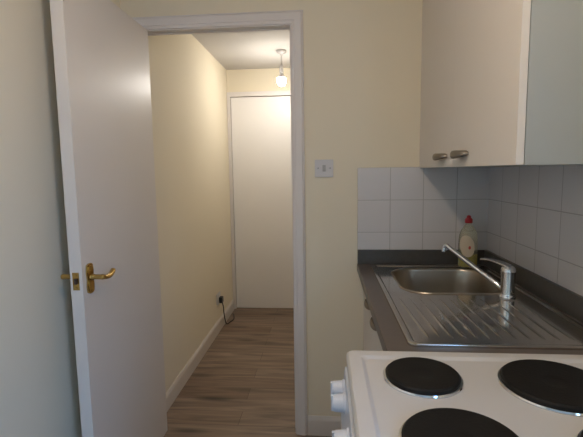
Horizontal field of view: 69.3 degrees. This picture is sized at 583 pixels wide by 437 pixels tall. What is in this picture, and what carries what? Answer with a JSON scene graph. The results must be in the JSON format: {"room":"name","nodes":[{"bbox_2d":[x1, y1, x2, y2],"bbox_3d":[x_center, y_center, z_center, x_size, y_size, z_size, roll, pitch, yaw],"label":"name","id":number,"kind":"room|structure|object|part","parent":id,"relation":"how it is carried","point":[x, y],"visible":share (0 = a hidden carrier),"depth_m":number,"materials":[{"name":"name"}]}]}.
{"room":"kitchen","nodes":[
{"label":"kitchen","id":0,"kind":"room"},
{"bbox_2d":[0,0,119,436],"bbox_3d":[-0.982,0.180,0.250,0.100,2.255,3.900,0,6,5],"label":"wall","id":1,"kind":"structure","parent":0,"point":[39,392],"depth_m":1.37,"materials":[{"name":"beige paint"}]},
{"bbox_2d":[148,34,232,391],"bbox_3d":[-0.705,-0.138,3.069,0.100,2.255,1.880,0,6,5],"label":"wall","id":2,"kind":"structure","parent":0,"point":[188,85],"depth_m":2.80,"materials":[{"name":"beige paint"}]},
{"bbox_2d":[166,299,234,410],"bbox_3d":[-0.634,0.934,3.173,0.014,0.098,1.858,0,6,5],"label":"baseboard","id":3,"kind":"structure","parent":2,"relation":"attached to","point":[184,375],"depth_m":2.86,"materials":[{"name":"paint"}]},
{"bbox_2d":[216,291,219,304],"bbox_3d":[-0.608,0.665,3.515,0.013,0.086,0.110,0,6,5],"label":"wall socket","id":4,"kind":"object","parent":2,"relation":"attached to","point":[218,294],"visible":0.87,"depth_m":3.47,"materials":[{"name":"grey plastic"}]},
{"bbox_2d":[219,296,234,323],"bbox_3d":[-0.552,0.777,3.720,0.052,0.289,0.412,0,6,8],"label":"plug","id":5,"kind":"object","parent":4,"relation":"in","point":[221,299],"visible":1,"depth_m":3.56,"materials":[{"name":"black plastic"}]},
{"bbox_2d":[192,30,289,69],"bbox_3d":[-0.025,-1.094,1.014,2.000,0.080,5.950,0,6,5],"label":"ceiling","id":6,"kind":"structure","parent":0,"point":[234,50],"depth_m":3.20,"materials":[{"name":"grey paint"}]},
{"bbox_2d":[276,49,285,85],"bbox_3d":[-0.079,-1.170,3.286,0.080,0.270,0.080,0,6,5],"label":"pendant lamp","id":7,"kind":"object","parent":6,"relation":"hanging from","point":[281,80],"visible":1,"depth_m":3.27,"materials":[{"name":"white glass"}]},
{"bbox_3d":[-0.078,-1.068,3.298,0.069,0.064,0.069,0,6,5],"label":"light bulb","id":8,"kind":"part","parent":7,"relation":"part of","materials":[{"name":"white glass"}]},
{"bbox_2d":[164,308,331,436],"bbox_3d":[0.008,1.226,1.273,2.000,0.080,5.950,0,6,5],"label":"floor","id":9,"kind":"structure","parent":0,"point":[243,385],"depth_m":2.62,"materials":[{"name":"laminate"}]},
{"bbox_2d":[363,294,382,350],"bbox_3d":[0.575,0.725,1.549,0.594,0.838,0.998,0,6,5],"label":"base cabinet","id":10,"kind":"object","parent":9,"relation":"on","point":[371,342],"visible":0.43,"depth_m":1.73,"materials":[{"name":"grey wood"}]},
{"bbox_3d":[0.301,0.331,1.631,0.040,0.025,0.120,0,6,5],"label":"handle","id":11,"kind":"part","parent":10,"relation":"part of","materials":[{"name":"silver metal"}]},
{"bbox_3d":[0.339,0.624,1.809,0.017,0.680,0.496,0,6,5],"label":"cabinet door","id":12,"kind":"part","parent":10,"relation":"part of","materials":[{"name":"beige wood"}]},
{"bbox_3d":[0.284,0.354,1.423,0.040,0.025,0.120,0,6,5],"label":"handle","id":13,"kind":"part","parent":10,"relation":"part of","materials":[{"name":"silver metal"}]},
{"bbox_3d":[0.300,0.679,1.315,0.017,0.680,0.496,0,6,5],"label":"cabinet door","id":14,"kind":"part","parent":10,"relation":"part of","materials":[{"name":"beige wood"}]},
{"bbox_2d":[357,250,582,354],"bbox_3d":[0.571,0.254,1.497,0.596,0.107,1.000,0,6,5],"label":"countertop","id":15,"kind":"structure","parent":10,"relation":"on","point":[570,303],"depth_m":1.45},
{"bbox_2d":[371,265,582,349],"bbox_3d":[0.582,0.339,1.491,0.505,0.153,0.903,0,6,5],"label":"sink","id":16,"kind":"object","parent":15,"relation":"in","point":[435,306],"visible":0.94,"depth_m":1.29,"materials":[{"name":"silver metal"}]},
{"bbox_3d":[0.610,0.317,1.684,0.391,0.152,0.396,0,6,5],"label":"bowl","id":17,"kind":"part","parent":16,"relation":"part of","materials":[{"name":"metal"}]},
{"bbox_2d":[458,215,477,267],"bbox_3d":[0.779,0.101,1.860,0.082,0.232,0.052,0,6,5],"label":"bottle","id":18,"kind":"object","parent":16,"relation":"on","point":[468,237],"visible":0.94,"depth_m":1.84,"materials":[{"name":"beige"}]},
{"bbox_2d":[441,243,515,298],"bbox_3d":[0.673,0.181,1.529,0.054,0.156,0.278,-5,8,-36],"label":"mixer tap","id":19,"kind":"object","parent":16,"relation":"on","point":[506,286],"visible":1,"depth_m":1.44,"materials":[{"name":"silver metal"}]},
{"bbox_3d":[0.656,0.172,1.538,0.017,0.139,0.239,-6,8,-38],"label":"spout","id":20,"kind":"part","parent":19,"relation":"part of","materials":[{"name":"silver metal"}]},
{"bbox_3d":[0.708,0.155,1.464,0.100,0.029,0.038,5,9,43],"label":"lever","id":21,"kind":"part","parent":19,"relation":"part of","materials":[{"name":"silver metal"}]},
{"bbox_2d":[331,350,582,436],"bbox_3d":[0.416,0.777,0.764,0.702,0.914,0.500,0,6,5],"label":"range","id":22,"kind":"object","parent":9,"relation":"on","point":[380,393],"visible":1,"depth_m":0.79,"materials":[{"name":"white metal"}]},
{"bbox_3d":[0.104,0.384,0.949,0.032,0.043,0.043,0,6,5],"label":"knob","id":23,"kind":"part","parent":22,"relation":"part of","materials":[{"name":"white plastic"}]},
{"bbox_3d":[0.099,0.390,0.892,0.032,0.043,0.043,0,6,5],"label":"knob","id":24,"kind":"part","parent":22,"relation":"part of","materials":[{"name":"white plastic"}]},
{"bbox_3d":[0.089,0.404,0.767,0.032,0.043,0.043,0,6,5],"label":"knob","id":25,"kind":"part","parent":22,"relation":"part of","materials":[{"name":"white plastic"}]},
{"bbox_3d":[0.117,0.421,0.748,0.042,0.094,0.492,0,6,5],"label":"control panel","id":26,"kind":"part","parent":22,"relation":"part of","materials":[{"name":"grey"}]},
{"bbox_2d":[226,68,289,91],"bbox_3d":[-0.006,-0.252,4.000,1.347,2.255,0.100,0,6,5],"label":"wall","id":27,"kind":"structure","parent":0,"point":[242,80],"depth_m":3.86,"materials":[{"name":"beige paint"}]},
{"bbox_2d":[227,90,289,308],"bbox_3d":[-0.159,-0.147,3.989,0.842,2.052,0.070,0,6,5],"label":"trim","id":28,"kind":"structure","parent":27,"relation":"attached to","point":[230,95],"depth_m":3.94,"materials":[{"name":"white paint"}]},
{"bbox_2d":[231,96,293,307],"bbox_3d":[-0.170,-0.123,3.963,0.757,2.000,0.108,0,6,5],"label":"door","id":29,"kind":"structure","parent":27,"relation":"in","point":[261,126],"depth_m":3.98,"materials":[{"name":"paint"}]},
{"bbox_2d":[120,0,422,415],"bbox_3d":[0.064,-0.035,2.040,1.702,2.255,0.060,0,6,5],"label":"wall","id":30,"kind":"structure","parent":0,"point":[362,58],"depth_m":1.95,"materials":[{"name":"beige paint"}]},
{"bbox_2d":[50,0,167,436],"bbox_3d":[-0.693,0.147,1.731,0.156,1.972,0.681,0,6,5],"label":"door","id":31,"kind":"structure","parent":30,"relation":"in","point":[102,70],"depth_m":1.59,"materials":[{"name":"paint"}]},
{"bbox_3d":[-0.765,0.198,1.490,0.051,0.028,0.101,0,6,5],"label":"lever","id":32,"kind":"part","parent":31,"relation":"part of","materials":[{"name":"gold metal"}]},
{"bbox_3d":[-0.719,0.211,1.406,0.023,0.060,0.005,0,6,4],"label":"latch plate","id":33,"kind":"part","parent":31,"relation":"part of","materials":[{"name":"gold metal"}]},
{"bbox_3d":[-0.689,0.205,1.447,0.010,0.104,0.042,0,6,5],"label":"handle","id":34,"kind":"part","parent":31,"relation":"part of","materials":[{"name":"gold metal"}]},
{"bbox_3d":[-0.660,0.197,1.482,0.050,0.028,0.101,0,6,5],"label":"lever","id":35,"kind":"part","parent":31,"relation":"part of","materials":[{"name":"gold metal"}]},
{"bbox_2d":[131,10,306,434],"bbox_3d":[-0.346,0.077,2.047,0.828,2.044,0.016,0,6,5],"label":"trim","id":36,"kind":"structure","parent":30,"relation":"attached to","point":[293,17],"depth_m":1.96,"materials":[{"name":"white paint"}]},
{"bbox_2d":[307,415,340,435],"bbox_3d":[0.217,1.040,2.112,0.275,0.098,0.014,0,6,5],"label":"baseboard","id":37,"kind":"structure","parent":30,"relation":"attached to","point":[316,425],"depth_m":2.11,"materials":[{"name":"paint"}]},
{"bbox_2d":[315,159,332,176],"bbox_3d":[0.152,-0.235,1.973,0.086,0.081,0.013,0,6,5],"label":"light switch","id":38,"kind":"object","parent":30,"relation":"attached to","point":[323,168],"visible":1,"depth_m":1.97,"materials":[{"name":"grey plastic"}]},
{"bbox_2d":[357,167,489,257],"bbox_3d":[0.608,-0.023,1.965,0.594,0.432,0.006,0,6,5],"label":"backsplash","id":39,"kind":"structure","parent":30,"relation":"attached to","point":[400,208],"depth_m":1.96,"materials":[{"name":"white tile"}]},
{"bbox_3d":[0.814,0.170,0.106,0.100,2.255,3.900,0,6,5],"label":"wall","id":40,"kind":"structure","parent":0,"visible":0},
{"bbox_2d":[419,0,582,167],"bbox_3d":[0.686,-0.633,1.391,0.352,0.916,0.992,0,6,5],"label":"upper cabinet","id":41,"kind":"object","parent":40,"relation":"attached to","point":[502,80],"visible":1,"depth_m":1.04,"materials":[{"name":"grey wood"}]},
{"bbox_3d":[0.573,-0.660,1.648,0.018,0.915,0.496,0,6,5],"label":"cabinet door","id":42,"kind":"part","parent":41,"relation":"part of","materials":[{"name":"beige wood"}]},
{"bbox_3d":[0.545,-0.228,1.558,0.040,0.025,0.120,0,6,5],"label":"handle","id":43,"kind":"part","parent":41,"relation":"part of","materials":[{"name":"silver metal"}]},
{"bbox_3d":[0.527,-0.203,1.336,0.040,0.025,0.120,0,6,5],"label":"handle","id":44,"kind":"part","parent":41,"relation":"part of","materials":[{"name":"silver metal"}]},
{"bbox_3d":[0.533,-0.605,1.157,0.018,0.915,0.495,0,6,5],"label":"cabinet door","id":45,"kind":"part","parent":41,"relation":"part of","materials":[{"name":"beige wood"}]},
{"bbox_2d":[487,165,582,295],"bbox_3d":[0.840,0.070,1.102,0.006,0.432,1.700,0,6,5],"label":"backsplash","id":46,"kind":"structure","parent":40,"relation":"attached to","point":[535,213],"depth_m":1.47,"materials":[{"name":"white tile"}]}
]}

